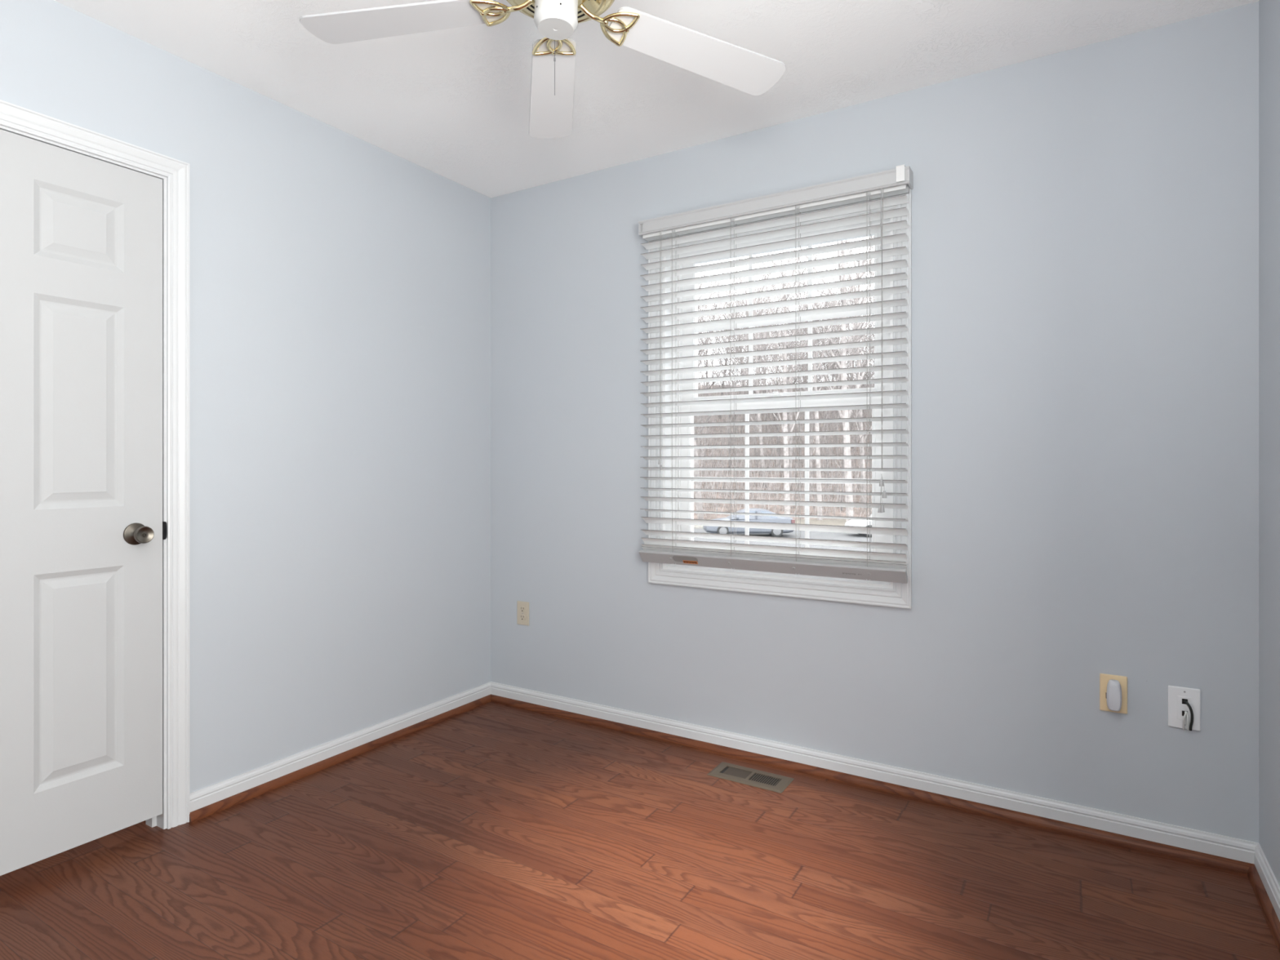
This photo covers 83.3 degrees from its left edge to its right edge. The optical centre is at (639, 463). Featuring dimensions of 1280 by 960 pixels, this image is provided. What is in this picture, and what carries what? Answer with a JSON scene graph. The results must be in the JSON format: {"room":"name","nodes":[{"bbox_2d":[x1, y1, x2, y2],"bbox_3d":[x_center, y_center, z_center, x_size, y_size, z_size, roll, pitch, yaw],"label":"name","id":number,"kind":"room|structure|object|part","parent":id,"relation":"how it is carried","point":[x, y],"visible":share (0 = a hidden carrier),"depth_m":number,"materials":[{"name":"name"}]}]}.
{"room":"empty bedroom","nodes":[
{"label":"empty bedroom","id":0,"kind":"room"},
{"bbox_2d":[0,0,490,792],"bbox_3d":[-1.566,-0.075,2.245,0.120,2.440,3.310,0,0,31],"label":"wall","id":1,"kind":"structure","parent":0,"point":[340,282],"depth_m":2.68,"materials":[{"name":"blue paint"}]},
{"bbox_2d":[0,128,162,875],"bbox_3d":[-1.679,0.103,1.924,0.096,1.984,0.752,0,0,31],"label":"door","id":2,"kind":"structure","parent":1,"relation":"in","point":[81,236],"depth_m":2.06,"materials":[{"name":"grey wood"}]},
{"bbox_3d":[-1.507,0.213,2.171,0.060,0.067,0.067,0,0,31],"label":"knob","id":3,"kind":"part","parent":2,"relation":"part of","materials":[{"name":"grey metal"}]},
{"bbox_2d":[0,99,190,829],"bbox_3d":[-1.731,0.093,1.956,0.138,2.104,0.895,0,0,31],"label":"door frame","id":4,"kind":"structure","parent":1,"relation":"attached to","point":[175,174],"depth_m":2.27,"materials":[{"name":"grey wood"}]},
{"bbox_3d":[-1.501,0.209,2.263,0.033,0.057,0.010,0,0,31],"label":"strike plate","id":5,"kind":"part","parent":4,"relation":"part of","materials":[{"name":"black metal"}]},
{"bbox_2d":[190,681,490,812],"bbox_3d":[-1.087,1.103,2.907,0.012,0.084,1.402,0,0,31],"label":"baseboard","id":6,"kind":"structure","parent":1,"relation":"attached to","point":[211,794],"depth_m":2.72,"materials":[{"name":"grey wood"}]},
{"bbox_2d":[189,694,491,822],"bbox_3d":[-1.077,1.131,2.894,0.018,0.027,1.390,0,0,31],"label":"trim","id":7,"kind":"structure","parent":1,"relation":"attached to","point":[213,808],"depth_m":2.71,"materials":[{"name":"brown wood"}]},
{"bbox_2d":[0,701,1279,959],"bbox_3d":[-0.057,1.155,1.359,4.878,0.020,3.362,0,0,31],"label":"floor","id":8,"kind":"structure","parent":0,"point":[491,830],"depth_m":1.99,"materials":[{"name":"brown wood"}]},
{"bbox_2d":[706,761,794,793],"bbox_3d":[0.403,1.143,2.633,0.288,0.004,0.137,0,0,31],"label":"floor vent","id":9,"kind":"object","parent":8,"relation":"in","point":[729,771],"visible":1,"depth_m":2.62,"materials":[{"name":"brown metal"}]},
{"bbox_2d":[53,0,1259,197],"bbox_3d":[0.220,-1.345,1.161,4.298,0.100,3.310,0,0,31],"label":"ceiling","id":10,"kind":"structure","parent":0,"point":[453,104],"depth_m":2.33,"materials":[{"name":"white paint"}]},
{"bbox_2d":[299,0,786,137],"bbox_3d":[-0.158,-1.080,1.598,1.183,0.434,1.134,0,0,-44],"label":"ceiling fan","id":11,"kind":"object","parent":10,"relation":"hanging from","point":[553,55],"visible":1,"depth_m":1.74,"materials":[{"name":"white wood"}]},
{"bbox_3d":[-0.560,-1.043,1.694,0.475,0.024,0.133,0,0,10],"label":"blade","id":12,"kind":"part","parent":11,"relation":"part of","materials":[{"name":"white"}]},
{"bbox_3d":[-0.306,-1.047,1.651,0.138,0.034,0.111,0,0,10],"label":"blade arm","id":13,"kind":"part","parent":11,"relation":"part of","materials":[{"name":"gold metal"}]},
{"bbox_3d":[-0.244,-1.027,2.003,0.132,0.036,0.475,2,-2,-8],"label":"blade","id":14,"kind":"part","parent":11,"relation":"part of","materials":[{"name":"white"}]},
{"bbox_3d":[-0.207,-1.041,1.748,0.110,0.038,0.138,2,-2,-8],"label":"blade arm","id":15,"kind":"part","parent":11,"relation":"part of","materials":[{"name":"gold metal"}]},
{"bbox_3d":[-0.199,-0.942,1.681,0.006,0.159,0.015,0,0,-11],"label":"pull chain","id":16,"kind":"part","parent":11,"relation":"part of","materials":[{"name":"silver metal"}]},
{"bbox_3d":[-0.083,-1.040,1.684,0.138,0.038,0.110,2,-2,-26],"label":"blade arm","id":17,"kind":"part","parent":11,"relation":"part of","materials":[{"name":"gold metal"}]},
{"bbox_3d":[0.147,-1.023,1.798,0.475,0.036,0.132,2,-2,-26],"label":"blade","id":18,"kind":"part","parent":11,"relation":"part of","materials":[{"name":"white wood"}]},
{"bbox_2d":[490,0,1258,842],"bbox_3d":[0.538,-0.075,2.822,2.878,2.440,0.140,0,0,31],"label":"wall","id":19,"kind":"structure","parent":0,"point":[1085,219],"depth_m":2.35,"materials":[{"name":"blue paint"}]},
{"bbox_2d":[516,600,528,626],"bbox_3d":[-0.553,0.706,3.397,0.071,0.111,0.009,0,0,31],"label":"wall outlet","id":20,"kind":"object","parent":19,"relation":"attached to","point":[522,607],"visible":1,"depth_m":3.39,"materials":[{"name":"beige plastic"}]},
{"bbox_2d":[520,614,525,620],"bbox_3d":[-0.554,0.725,3.395,0.033,0.028,0.003,0,0,31],"label":"receptacle","id":21,"kind":"object","parent":20,"relation":"attached to","point":[522,617],"depth_m":3.39,"materials":[{"name":"beige plastic"}]},
{"bbox_2d":[520,606,525,612],"bbox_3d":[-0.554,0.686,3.395,0.033,0.028,0.003,0,0,31],"label":"receptacle","id":22,"kind":"object","parent":20,"relation":"attached to","point":[522,609],"depth_m":3.39,"materials":[{"name":"beige plastic"}]},
{"bbox_2d":[648,186,911,608],"bbox_3d":[0.531,-0.228,2.831,1.071,1.474,0.182,0,0,31],"label":"window","id":23,"kind":"structure","parent":19,"relation":"in","point":[893,594],"depth_m":2.78,"materials":[{"name":"grey"}]},
{"bbox_2d":[638,164,913,583],"bbox_3d":[0.461,-0.296,2.715,1.065,1.422,0.087,0,0,31],"label":"window blind","id":24,"kind":"object","parent":23,"relation":"attached to","point":[869,566],"visible":1,"depth_m":2.68,"materials":[{"name":"white plastic"}]},
{"bbox_3d":[0.143,-0.282,2.914,0.004,1.318,0.054,0,0,31],"label":"ladder cord","id":25,"kind":"part","parent":24,"relation":"part of","materials":[{"name":"white fabric"}]},
{"bbox_3d":[0.362,-0.282,2.781,0.004,1.318,0.054,0,0,31],"label":"ladder cord","id":26,"kind":"part","parent":24,"relation":"part of","materials":[{"name":"white fabric"}]},
{"bbox_3d":[0.455,0.382,2.712,1.052,0.053,0.014,0,34,31],"label":"rail","id":27,"kind":"part","parent":24,"relation":"part of","materials":[{"name":"grey"}]},
{"bbox_3d":[0.469,-0.960,2.732,1.041,0.054,0.050,0,0,31],"label":"head rail","id":28,"kind":"part","parent":24,"relation":"part of","materials":[{"name":"white"}]},
{"bbox_3d":[0.583,-0.282,2.647,0.004,1.318,0.054,0,0,31],"label":"ladder cord","id":29,"kind":"part","parent":24,"relation":"part of","materials":[{"name":"white fabric"}]},
{"bbox_3d":[0.800,-0.282,2.514,0.004,1.318,0.054,0,0,31],"label":"ladder cord","id":30,"kind":"part","parent":24,"relation":"part of","materials":[{"name":"white fabric"}]},
{"bbox_3d":[0.827,-0.397,2.457,0.015,1.087,0.003,0,0,31],"label":"lift cord","id":31,"kind":"part","parent":24,"relation":"part of","materials":[{"name":"white fabric"}]},
{"bbox_2d":[692,411,871,547],"bbox_3d":[0.539,0.065,2.844,0.745,0.544,0.006,0,0,31],"label":"grille","id":32,"kind":"object","parent":23,"relation":"attached to","point":[806,413],"depth_m":2.89,"materials":[{"name":"white plastic"}]},
{"bbox_3d":[0.537,0.068,2.842,0.863,0.670,0.034,0,0,31],"label":"sash","id":33,"kind":"part","parent":23,"relation":"part of","materials":[{"name":"white plastic"}]},
{"bbox_3d":[0.557,-0.566,2.875,0.863,0.651,0.034,0,0,31],"label":"sash","id":34,"kind":"part","parent":23,"relation":"part of","materials":[{"name":"white plastic"}]},
{"bbox_2d":[696,244,874,394],"bbox_3d":[0.558,-0.569,2.876,0.745,0.572,0.006,0,0,31],"label":"grille","id":35,"kind":"object","parent":23,"relation":"attached to","point":[864,312],"depth_m":2.85,"materials":[{"name":"white plastic"}]},
{"bbox_2d":[490,693,1253,875],"bbox_3d":[0.491,1.131,2.744,2.854,0.027,0.018,0,0,31],"label":"trim","id":36,"kind":"structure","parent":19,"relation":"attached to","point":[1219,862],"depth_m":2.46,"materials":[{"name":"brown wood"}]},
{"bbox_2d":[490,681,1258,864],"bbox_3d":[0.499,1.103,2.757,2.878,0.084,0.012,0,0,31],"label":"baseboard","id":37,"kind":"structure","parent":19,"relation":"attached to","point":[1241,850],"depth_m":2.47,"materials":[{"name":"grey"}]},
{"bbox_2d":[1099,673,1127,714],"bbox_3d":[1.439,0.699,2.188,0.070,0.113,0.009,0,0,31],"label":"wall outlet","id":38,"kind":"object","parent":19,"relation":"attached to","point":[1104,678],"visible":0.52,"depth_m":2.19,"materials":[{"name":"beige plastic"}]},
{"bbox_2d":[1106,679,1121,711],"bbox_3d":[1.430,0.700,2.173,0.040,0.091,0.030,0,0,31],"label":"plug","id":39,"kind":"object","parent":38,"relation":"attached to","point":[1113,694],"visible":1,"depth_m":2.16,"materials":[{"name":"grey plastic"}]},
{"bbox_2d":[1168,685,1200,730],"bbox_3d":[1.586,0.712,2.098,0.076,0.120,0.009,0,0,31],"label":"cable wall plate","id":40,"kind":"object","parent":19,"relation":"attached to","point":[1177,707],"visible":1,"depth_m":2.10,"materials":[{"name":"white plastic"}]},
{"bbox_2d":[1182,711,1186,729],"bbox_3d":[1.581,0.746,2.090,0.011,0.053,0.014,0,0,31],"label":"cable","id":41,"kind":"object","parent":40,"relation":"attached to","point":[1185,712],"visible":1,"depth_m":2.09,"materials":[{"name":"grey plastic"}]},
{"bbox_2d":[1186,711,1189,729],"bbox_3d":[1.587,0.746,2.087,0.009,0.052,0.012,0,0,31],"label":"cable","id":42,"kind":"object","parent":40,"relation":"attached to","point":[1187,716],"visible":1,"depth_m":2.08,"materials":[{"name":"grey plastic"}]},
{"bbox_2d":[1183,700,1193,730],"bbox_3d":[1.588,0.730,2.084,0.023,0.086,0.016,0,0,31],"label":"cable","id":43,"kind":"object","parent":40,"relation":"attached to","point":[1184,701],"visible":1,"depth_m":2.08,"materials":[{"name":"black plastic"}]},
{"bbox_2d":[1258,0,1279,885],"bbox_3d":[0.997,-0.075,0.689,0.120,2.440,3.310,0,0,31],"label":"wall","id":44,"kind":"structure","parent":0,"point":[1268,10],"depth_m":1.91,"materials":[{"name":"blue paint"}]},
{"bbox_2d":[1247,864,1279,953],"bbox_3d":[1.246,1.131,1.255,0.018,0.027,1.778,0,0,31],"label":"trim","id":45,"kind":"structure","parent":44,"relation":"attached to","point":[1272,919],"depth_m":1.84,"materials":[{"name":"brown wood"}]},
{"bbox_2d":[1254,843,1279,921],"bbox_3d":[1.262,1.103,1.253,0.012,0.084,1.790,0,0,31],"label":"baseboard","id":46,"kind":"structure","parent":44,"relation":"attached to","point":[1271,885],"depth_m":1.88,"materials":[{"name":"grey wood"}]},
{"label":"outside","id":47,"kind":"structure","parent":0,"visible":0},
{"bbox_2d":[693,519,846,525],"bbox_3d":[10.000,3.845,45.250,139.592,0.300,87.786,0,0,31],"label":"road","id":48,"kind":"structure","parent":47,"point":[824,522],"depth_m":45.64,"materials":[{"name":"grey asphalt"}]},
{"bbox_2d":[693,257,785,519],"bbox_3d":[2.135,-7.419,42.751,10.912,22.777,13.530,0,0,-34],"label":"bare tree","id":49,"kind":"object","parent":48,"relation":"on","point":[696,473],"visible":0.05,"depth_m":43.80,"materials":[{"name":"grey plant"}]},
{"bbox_2d":[719,244,840,514],"bbox_3d":[9.380,-7.611,48.159,7.636,23.072,11.219,0,0,-9],"label":"bare tree","id":50,"kind":"object","parent":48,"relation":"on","point":[784,427],"visible":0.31,"depth_m":47.02,"materials":[{"name":"grey plant"}]},
{"bbox_2d":[721,250,874,519],"bbox_3d":[11.560,-6.034,48.450,13.247,20.064,9.149,0,0,10],"label":"bare tree","id":51,"kind":"object","parent":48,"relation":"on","point":[819,496],"visible":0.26,"depth_m":47.99,"materials":[{"name":"grey plant"}]},
{"bbox_2d":[754,235,874,521],"bbox_3d":[12.708,-10.752,47.549,9.757,29.481,14.335,0,0,-19],"label":"bare tree","id":52,"kind":"object","parent":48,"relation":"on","point":[847,462],"visible":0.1,"depth_m":46.20,"materials":[{"name":"grey plant"}]},
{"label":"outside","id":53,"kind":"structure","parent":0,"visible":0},
{"bbox_2d":[693,385,871,519],"bbox_3d":[10.000,-3.905,78.000,167.893,15.800,134.362,0,0,31],"label":"hillside","id":54,"kind":"structure","parent":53,"point":[837,513],"depth_m":57.00,"materials":[{"name":"brown plant"}]},
{"bbox_2d":[693,364,718,445],"bbox_3d":[4.881,-3.669,60.851,4.681,9.916,4.123,0,0,4],"label":"bare tree","id":55,"kind":"object","parent":54,"relation":"on","point":[717,364],"visible":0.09,"depth_m":60.11,"materials":[{"name":"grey plant"}]},
{"bbox_2d":[697,294,714,384],"bbox_3d":[3.574,-8.592,67.864,6.878,15.758,7.147,0,0,8],"label":"bare tree","id":56,"kind":"object","parent":54,"relation":"on","point":[700,295],"visible":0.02,"depth_m":68.25,"materials":[{"name":"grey plant"}]},
{"bbox_2d":[696,306,721,456],"bbox_3d":[5.242,-8.336,66.538,7.505,16.357,5.865,0,0,-31],"label":"bare tree","id":57,"kind":"object","parent":54,"relation":"on","point":[698,416],"visible":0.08,"depth_m":66.31,"materials":[{"name":"grey plant"}]},
{"bbox_2d":[697,271,720,339],"bbox_3d":[4.029,-18.145,94.092,12.964,22.425,14.247,0,0,-43],"label":"bare tree","id":58,"kind":"object","parent":54,"relation":"on","point":[715,272],"visible":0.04,"depth_m":92.70,"materials":[{"name":"grey plant"}]},
{"bbox_2d":[697,262,726,308],"bbox_3d":[2.184,-12.904,72.986,11.072,23.111,13.728,0,0,-43],"label":"bare tree","id":59,"kind":"object","parent":54,"relation":"on","point":[706,263],"visible":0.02,"depth_m":71.22,"materials":[{"name":"grey plant"}]},
{"bbox_2d":[697,337,730,393],"bbox_3d":[9.701,-12.341,90.972,5.826,11.454,6.889,0,0,-37],"label":"bare tree","id":60,"kind":"object","parent":54,"relation":"on","point":[720,337],"visible":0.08,"depth_m":90.95,"materials":[{"name":"grey plant"}]},
{"bbox_2d":[694,381,737,485],"bbox_3d":[5.490,-2.442,56.548,4.400,9.321,3.875,0,0,34],"label":"bare tree","id":61,"kind":"object","parent":54,"relation":"on","point":[701,417],"visible":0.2,"depth_m":56.45,"materials":[{"name":"grey plant"}]},
{"bbox_2d":[697,301,737,422],"bbox_3d":[7.816,-11.338,78.483,6.727,16.079,9.054,0,0,-14],"label":"bare tree","id":62,"kind":"object","parent":54,"relation":"on","point":[707,384],"visible":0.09,"depth_m":78.92,"materials":[{"name":"grey plant"}]},
{"bbox_2d":[697,260,757,366],"bbox_3d":[6.046,-15.878,74.927,13.396,27.549,9.118,0,0,-20],"label":"bare tree","id":63,"kind":"object","parent":54,"relation":"on","point":[724,260],"visible":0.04,"depth_m":75.78,"materials":[{"name":"grey plant"}]},
{"bbox_2d":[702,262,756,418],"bbox_3d":[10.724,-13.956,85.882,10.285,17.790,11.303,0,0,30],"label":"bare tree","id":64,"kind":"object","parent":54,"relation":"on","point":[722,384],"visible":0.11,"depth_m":84.69,"materials":[{"name":"grey plant"}]},
{"bbox_2d":[708,271,754,417],"bbox_3d":[11.687,-14.024,84.774,8.058,18.212,7.236,0,0,-11],"label":"bare tree","id":65,"kind":"object","parent":54,"relation":"on","point":[721,271],"visible":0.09,"depth_m":84.54,"materials":[{"name":"grey plant"}]},
{"bbox_2d":[702,313,764,471],"bbox_3d":[7.865,-6.400,62.075,6.090,14.558,8.198,0,0,20],"label":"bare tree","id":66,"kind":"object","parent":54,"relation":"on","point":[740,348],"visible":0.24,"depth_m":62.69,"materials":[{"name":"grey plant"}]},
{"bbox_2d":[706,271,780,415],"bbox_3d":[10.387,-11.363,75.231,8.114,17.794,11.748,0,0,-5],"label":"bare tree","id":67,"kind":"object","parent":54,"relation":"on","point":[726,317],"visible":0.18,"depth_m":75.17,"materials":[{"name":"grey plant"}]},
{"bbox_2d":[713,258,775,359],"bbox_3d":[14.258,-19.351,96.392,8.816,22.188,9.817,0,0,2],"label":"bare tree","id":68,"kind":"object","parent":54,"relation":"on","point":[729,259],"visible":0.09,"depth_m":95.94,"materials":[{"name":"grey plant"}]},
{"bbox_2d":[722,251,783,392],"bbox_3d":[13.982,-18.322,90.155,9.628,24.230,10.721,0,0,20],"label":"bare tree","id":69,"kind":"object","parent":54,"relation":"on","point":[773,251],"visible":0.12,"depth_m":89.66,"materials":[{"name":"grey plant"}]},
{"bbox_2d":[698,248,808,487],"bbox_3d":[8.361,-9.298,57.749,11.168,22.967,7.601,0,0,21],"label":"bare tree","id":70,"kind":"object","parent":54,"relation":"on","point":[758,426],"visible":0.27,"depth_m":57.20,"materials":[{"name":"grey plant"}]},
{"bbox_2d":[721,272,791,454],"bbox_3d":[11.179,-10.277,67.807,8.987,19.586,7.023,0,0,-39],"label":"bare tree","id":71,"kind":"object","parent":54,"relation":"on","point":[755,415],"visible":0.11,"depth_m":67.80,"materials":[{"name":"grey plant"}]},
{"bbox_2d":[737,298,782,415],"bbox_3d":[14.564,-12.620,85.659,6.066,14.254,6.261,0,0,-21],"label":"bare tree","id":72,"kind":"object","parent":54,"relation":"on","point":[773,299],"visible":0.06,"depth_m":86.27,"materials":[{"name":"grey plant"}]},
{"bbox_2d":[738,315,782,431],"bbox_3d":[13.432,-10.251,78.062,5.027,14.019,6.433,0,0,-5],"label":"bare tree","id":73,"kind":"object","parent":54,"relation":"on","point":[748,316],"visible":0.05,"depth_m":77.88,"materials":[{"name":"grey plant"}]},
{"bbox_2d":[716,309,806,466],"bbox_3d":[11.570,-6.865,64.936,8.737,14.708,7.046,0,0,-31],"label":"bare tree","id":74,"kind":"object","parent":54,"relation":"on","point":[776,414],"visible":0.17,"depth_m":64.15,"materials":[{"name":"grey plant"}]},
{"bbox_2d":[739,269,825,418],"bbox_3d":[16.249,-12.919,82.056,10.543,18.238,11.587,0,0,-38],"label":"bare tree","id":75,"kind":"object","parent":54,"relation":"on","point":[824,269],"visible":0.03,"depth_m":80.84,"materials":[{"name":"grey plant"}]},
{"bbox_2d":[737,276,829,431],"bbox_3d":[14.851,-10.263,74.840,10.874,16.470,7.510,0,0,-13],"label":"bare tree","id":76,"kind":"object","parent":54,"relation":"on","point":[788,415],"visible":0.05,"depth_m":74.75,"materials":[{"name":"grey plant"}]},
{"bbox_2d":[693,359,874,518],"bbox_3d":[12.814,-6.800,83.961,54.410,21.516,76.419,0,0,31],"label":"trees","id":77,"kind":"object","parent":54,"relation":"on","point":[824,464],"visible":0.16,"depth_m":60.18,"materials":[{"name":"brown plant"}]},
{"bbox_2d":[737,277,847,477],"bbox_3d":[12.500,-6.763,59.355,11.469,17.371,7.922,0,0,41],"label":"bare tree","id":78,"kind":"object","parent":54,"relation":"on","point":[791,389],"visible":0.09,"depth_m":58.72,"materials":[{"name":"grey plant"}]},
{"bbox_2d":[787,351,807,431],"bbox_3d":[17.335,-8.759,78.219,6.326,11.235,4.700,0,0,-44],"label":"bare tree","id":79,"kind":"object","parent":54,"relation":"on","point":[803,352],"visible":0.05,"depth_m":77.77,"materials":[{"name":"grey plant"}]},
{"bbox_2d":[775,267,828,382],"bbox_3d":[21.642,-18.357,99.096,9.773,18.958,7.057,0,0,28],"label":"bare tree","id":80,"kind":"object","parent":54,"relation":"on","point":[826,268],"visible":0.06,"depth_m":98.52,"materials":[{"name":"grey plant"}]},
{"bbox_2d":[768,242,841,415],"bbox_3d":[20.636,-16.395,86.296,11.533,22.373,8.328,0,0,0],"label":"bare tree","id":81,"kind":"object","parent":54,"relation":"on","point":[813,295],"visible":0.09,"depth_m":85.66,"materials":[{"name":"grey plant"}]},
{"bbox_2d":[776,328,842,497],"bbox_3d":[13.429,-3.575,53.014,5.419,13.034,6.152,0,0,-13],"label":"bare tree","id":82,"kind":"object","parent":54,"relation":"on","point":[804,366],"visible":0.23,"depth_m":53.55,"materials":[{"name":"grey plant"}]},
{"bbox_2d":[788,350,857,431],"bbox_3d":[15.434,-5.013,61.359,5.072,12.123,6.826,0,0,-6],"label":"bare tree","id":83,"kind":"object","parent":54,"relation":"on","point":[828,350],"visible":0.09,"depth_m":61.71,"materials":[{"name":"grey plant"}]},
{"bbox_2d":[801,337,848,424],"bbox_3d":[19.036,-8.623,75.754,5.141,12.289,6.920,0,0,-4],"label":"bare tree","id":84,"kind":"object","parent":54,"relation":"on","point":[840,337],"visible":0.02,"depth_m":75.12,"materials":[{"name":"grey plant"}]},
{"bbox_2d":[807,279,852,414],"bbox_3d":[22.437,-13.681,85.587,6.489,17.433,8.987,0,0,-7],"label":"bare tree","id":85,"kind":"object","parent":54,"relation":"on","point":[837,279],"visible":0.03,"depth_m":84.97,"materials":[{"name":"grey plant"}]},
{"bbox_2d":[787,235,874,502],"bbox_3d":[16.189,-8.806,52.567,11.152,24.302,8.715,0,0,34],"label":"bare tree","id":86,"kind":"object","parent":54,"relation":"on","point":[861,448],"visible":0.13,"depth_m":52.19,"materials":[{"name":"grey plant"}]},
{"bbox_2d":[793,352,874,484],"bbox_3d":[15.555,-4.253,58.015,6.963,12.366,5.173,0,0,25],"label":"bare tree","id":87,"kind":"object","parent":54,"relation":"on","point":[826,411],"visible":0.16,"depth_m":58.02,"materials":[{"name":"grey plant"}]},
{"bbox_2d":[796,372,874,511],"bbox_3d":[13.827,-1.587,50.393,4.381,10.473,5.897,0,0,-18],"label":"bare tree","id":88,"kind":"object","parent":54,"relation":"on","point":[857,412],"visible":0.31,"depth_m":49.98,"materials":[{"name":"grey plant"}]},
{"bbox_2d":[817,329,861,425],"bbox_3d":[22.202,-9.917,80.728,5.342,12.552,5.513,0,0,-32],"label":"bare tree","id":89,"kind":"object","parent":54,"relation":"on","point":[831,330],"visible":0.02,"depth_m":80.03,"materials":[{"name":"grey plant"}]},
{"bbox_2d":[806,236,874,441],"bbox_3d":[19.585,-12.393,66.386,11.267,24.554,8.805,0,0,-14],"label":"bare tree","id":90,"kind":"object","parent":54,"relation":"on","point":[834,265],"visible":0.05,"depth_m":66.27,"materials":[{"name":"grey plant"}]},
{"bbox_2d":[817,337,871,450],"bbox_3d":[19.680,-7.060,68.856,5.120,12.314,5.812,0,0,-19],"label":"bare tree","id":91,"kind":"object","parent":54,"relation":"on","point":[834,337],"visible":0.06,"depth_m":69.25,"materials":[{"name":"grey plant"}]},
{"bbox_2d":[826,280,871,389],"bbox_3d":[24.913,-14.124,86.508,7.525,17.133,7.291,0,0,-4],"label":"bare tree","id":92,"kind":"object","parent":54,"relation":"on","point":[832,280],"visible":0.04,"depth_m":87.01,"materials":[{"name":"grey plant"}]},
{"bbox_2d":[825,324,874,443],"bbox_3d":[21.854,-8.012,70.312,8.950,13.556,6.182,0,0,-38],"label":"bare tree","id":93,"kind":"object","parent":54,"relation":"on","point":[867,325],"visible":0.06,"depth_m":69.93,"materials":[{"name":"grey plant"}]},
{"bbox_2d":[833,352,874,430],"bbox_3d":[23.026,-7.896,75.599,4.530,10.828,6.097,0,0,-18],"label":"bare tree","id":94,"kind":"object","parent":54,"relation":"on","point":[871,353],"visible":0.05,"depth_m":75.26,"materials":[{"name":"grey plant"}]},
{"bbox_2d":[840,339,874,430],"bbox_3d":[19.434,-4.152,58.290,6.797,12.072,5.050,0,0,7],"label":"bare tree","id":95,"kind":"object","parent":54,"relation":"on","point":[864,340],"visible":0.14,"depth_m":58.02,"materials":[{"name":"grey plant"}]},
{"bbox_2d":[846,322,874,387],"bbox_3d":[21.763,-7.522,63.067,6.941,15.904,7.213,0,0,-22],"label":"bare tree","id":96,"kind":"object","parent":54,"relation":"on","point":[860,322],"visible":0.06,"depth_m":63.73,"materials":[{"name":"grey plant"}]},
{"bbox_2d":[846,326,874,417],"bbox_3d":[22.614,-8.878,72.936,6.415,13.980,5.013,0,0,-13],"label":"bare tree","id":97,"kind":"object","parent":54,"relation":"on","point":[873,326],"visible":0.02,"depth_m":72.91,"materials":[{"name":"grey plant"}]},
{"bbox_2d":[854,249,874,366],"bbox_3d":[23.190,-9.557,54.955,14.122,23.774,11.389,0,0,-32],"label":"bare tree","id":98,"kind":"object","parent":54,"relation":"on","point":[860,250],"visible":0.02,"depth_m":55.76,"materials":[{"name":"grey plant"}]},
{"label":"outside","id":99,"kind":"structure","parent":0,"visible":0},
{"bbox_2d":[693,528,871,551],"bbox_3d":[10.000,3.945,22.900,156.780,0.300,116.074,0,0,31],"label":"parking lot","id":100,"kind":"structure","parent":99,"point":[812,535],"depth_m":36.23,"materials":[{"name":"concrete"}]},
{"bbox_2d":[693,525,702,528],"bbox_3d":[10.000,3.825,42.350,136.892,0.300,83.342,0,0,31],"label":"kerb","id":101,"kind":"object","parent":100,"relation":"on","point":[695,526],"visible":0.02,"depth_m":42.20,"materials":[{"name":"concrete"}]},
{"bbox_2d":[702,507,795,537],"bbox_3d":[5.702,3.080,38.000,4.670,1.430,2.040,0,0,0],"label":"car","id":102,"kind":"object","parent":100,"relation":"on","point":[718,530],"visible":0.66,"depth_m":37.18,"materials":[{"name":"silver metal"}]},
{"bbox_2d":[844,514,871,537],"bbox_3d":[13.286,3.080,38.000,4.670,1.430,2.040,0,0,0],"label":"car","id":103,"kind":"object","parent":100,"relation":"on","point":[854,522],"visible":0.13,"depth_m":37.28,"materials":[{"name":"grey paint"}]}
]}

